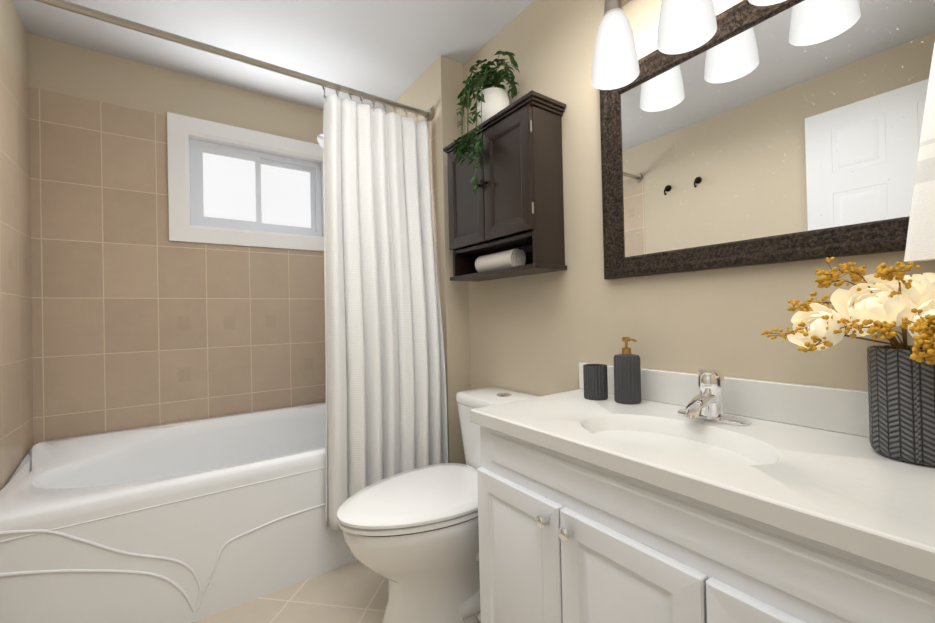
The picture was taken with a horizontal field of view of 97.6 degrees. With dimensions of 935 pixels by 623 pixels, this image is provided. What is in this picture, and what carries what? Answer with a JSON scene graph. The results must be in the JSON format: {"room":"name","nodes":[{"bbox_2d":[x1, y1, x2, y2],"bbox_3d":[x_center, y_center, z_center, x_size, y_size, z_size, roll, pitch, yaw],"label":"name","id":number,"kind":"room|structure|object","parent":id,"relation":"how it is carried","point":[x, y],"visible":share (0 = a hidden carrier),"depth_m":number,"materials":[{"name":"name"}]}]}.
{"room":"bathroom","nodes":[
{"label":"bathroom","id":0,"kind":"room"},
{"bbox_2d":[0,0,33,489],"bbox_3d":[-1.147,-0.071,0.651,0.120,2.243,2.740,-1,-1,-35],"label":"wall","id":1,"kind":"structure","parent":0,"point":[16,408],"depth_m":1.54,"materials":[{"name":"paint"}]},
{"bbox_2d":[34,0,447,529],"bbox_3d":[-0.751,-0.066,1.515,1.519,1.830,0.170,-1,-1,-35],"label":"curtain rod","id":2,"kind":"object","parent":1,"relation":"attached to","point":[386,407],"visible":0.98,"depth_m":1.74,"materials":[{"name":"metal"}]},
{"bbox_2d":[323,94,447,529],"bbox_3d":[-0.365,-0.033,1.786,0.551,1.751,0.170,-1,-1,-35],"label":"shower curtain","id":3,"kind":"object","parent":2,"relation":"hanging from","point":[386,409],"depth_m":1.75,"materials":[{"name":"white fabric"}]},
{"bbox_2d":[28,33,325,444],"bbox_3d":[-1.177,-0.057,2.232,1.893,2.243,0.120,-1,-1,-35],"label":"wall","id":4,"kind":"structure","parent":0,"point":[139,319],"depth_m":1.91,"materials":[{"name":"tile"}]},
{"bbox_2d":[167,112,323,250],"bbox_3d":[-1.136,-0.657,2.253,0.825,0.620,0.116,-1,-1,-35],"label":"window","id":5,"kind":"structure","parent":4,"relation":"in","point":[231,185],"depth_m":2.19,"materials":[{"name":"plastic"}]},
{"bbox_2d":[11,0,533,110],"bbox_3d":[-0.449,-1.254,1.171,2.093,0.100,2.940,-1,-1,-35],"label":"ceiling","id":6,"kind":"structure","parent":0,"point":[392,50],"depth_m":1.77,"materials":[{"name":"paint"}]},
{"bbox_2d":[192,560,480,622],"bbox_3d":[-0.397,1.089,1.152,2.093,0.100,2.940,-1,-1,-35],"label":"floor","id":7,"kind":"structure","parent":0,"point":[355,591],"depth_m":1.47,"materials":[{"name":"tile"}]},
{"bbox_2d":[0,402,356,622],"bbox_3d":[-0.959,0.789,1.829,1.519,0.535,0.754,-1,-1,-35],"label":"bathtub","id":8,"kind":"object","parent":7,"relation":"on","point":[190,521],"visible":0.75,"depth_m":1.43,"materials":[{"name":"ceramic"}]},
{"bbox_2d":[337,387,539,622],"bbox_3d":[-0.070,0.680,1.441,0.768,0.707,0.414,-1,-1,-35],"label":"toilet","id":9,"kind":"object","parent":7,"relation":"on","point":[412,536],"visible":0.73,"depth_m":1.29,"materials":[{"name":"white ceramic"}]},
{"bbox_2d":[470,362,934,622],"bbox_3d":[0.486,0.593,0.876,0.511,0.846,0.987,-1,-1,-35],"label":"bathroom vanity","id":10,"kind":"object","parent":7,"relation":"on","point":[795,503],"visible":0.98,"depth_m":0.76,"materials":[{"name":"white paint"}]},
{"bbox_2d":[583,364,607,400],"bbox_3d":[0.392,0.215,1.254,0.071,0.102,0.071,-1,-1,-35],"label":"tumbler","id":11,"kind":"object","parent":10,"relation":"on","point":[595,378],"visible":1,"depth_m":1.23,"materials":[{"name":"grey ceramic"}]},
{"bbox_2d":[614,337,640,403],"bbox_3d":[0.467,0.169,1.192,0.073,0.190,0.078,-1,-1,-35],"label":"soap dispenser","id":12,"kind":"object","parent":10,"relation":"on","point":[627,379],"visible":1,"depth_m":1.17,"materials":[{"name":"grey ceramic"}]},
{"bbox_2d":[677,369,750,425],"bbox_3d":[0.563,0.199,0.975,0.137,0.121,0.162,-1,-1,-35],"label":"faucet","id":13,"kind":"object","parent":10,"relation":"attached to","point":[706,402],"visible":1,"depth_m":0.97,"materials":[{"name":"silver metal"}]},
{"bbox_2d":[761,257,934,466],"bbox_3d":[0.740,0.074,0.722,0.247,0.359,0.344,-1,-1,-35],"label":"vase","id":14,"kind":"object","parent":10,"relation":"on","point":[883,301],"visible":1,"depth_m":0.70,"materials":[{"name":"grey ceramic"}]},
{"bbox_2d":[386,55,470,463],"bbox_3d":[-0.284,-0.077,2.287,0.130,2.243,0.820,-1,-1,-35],"label":"wall","id":15,"kind":"structure","parent":0,"point":[437,86],"depth_m":1.95,"materials":[{"name":"paint"}]},
{"bbox_2d":[317,134,322,147],"bbox_3d":[-0.561,-0.894,2.155,0.448,0.172,0.086,-1,-1,-35],"label":"shower head","id":16,"kind":"object","parent":15,"relation":"attached to","point":[320,138],"visible":0.02,"depth_m":2.04},
{"bbox_2d":[463,0,934,395],"bbox_3d":[0.301,-0.095,1.672,0.120,2.243,2.740,-1,-1,-35],"label":"wall","id":17,"kind":"structure","parent":0,"point":[543,334],"depth_m":1.38,"materials":[{"name":"paint"}]},
{"bbox_2d":[443,90,566,281],"bbox_3d":[0.119,-0.441,1.644,0.196,0.595,0.568,-1,-1,-35],"label":"upper cabinet","id":18,"kind":"object","parent":17,"relation":"attached to","point":[516,201],"visible":0.92,"depth_m":1.49,"materials":[{"name":"brown wood"}]},
{"bbox_2d":[452,50,519,194],"bbox_3d":[0.077,-0.731,1.629,0.257,0.559,0.395,-1,-1,-35],"label":"plant","id":19,"kind":"object","parent":18,"relation":"on","point":[491,101],"visible":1,"depth_m":1.61,"materials":[{"name":"green plant"}]},
{"bbox_2d":[475,249,525,271],"bbox_3d":[0.130,-0.201,1.670,0.083,0.079,0.231,-1,-1,-35],"label":"rolled towel","id":20,"kind":"object","parent":18,"relation":"in","point":[504,259],"visible":0.94,"depth_m":1.60,"materials":[{"name":"white fabric"}]},
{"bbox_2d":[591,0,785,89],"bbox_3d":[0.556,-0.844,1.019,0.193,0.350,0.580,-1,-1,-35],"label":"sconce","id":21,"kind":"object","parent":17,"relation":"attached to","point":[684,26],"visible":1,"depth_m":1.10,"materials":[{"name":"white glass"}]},
{"bbox_2d":[599,0,934,279],"bbox_3d":[0.683,-0.433,0.989,0.031,0.642,0.840,-1,-1,-35],"label":"mirror","id":22,"kind":"object","parent":17,"relation":"attached to","point":[748,134],"visible":0.88,"depth_m":0.96,"materials":[{"name":"brown mirror"}]},
{"bbox_2d":[904,43,934,261],"bbox_3d":[0.883,-0.507,0.636,0.109,0.826,0.296,-1,-1,-35],"label":"hanging towel","id":23,"kind":"object","parent":17,"relation":"attached to","point":[920,243],"visible":1,"depth_m":0.72,"materials":[{"name":"white fabric"}]}
]}

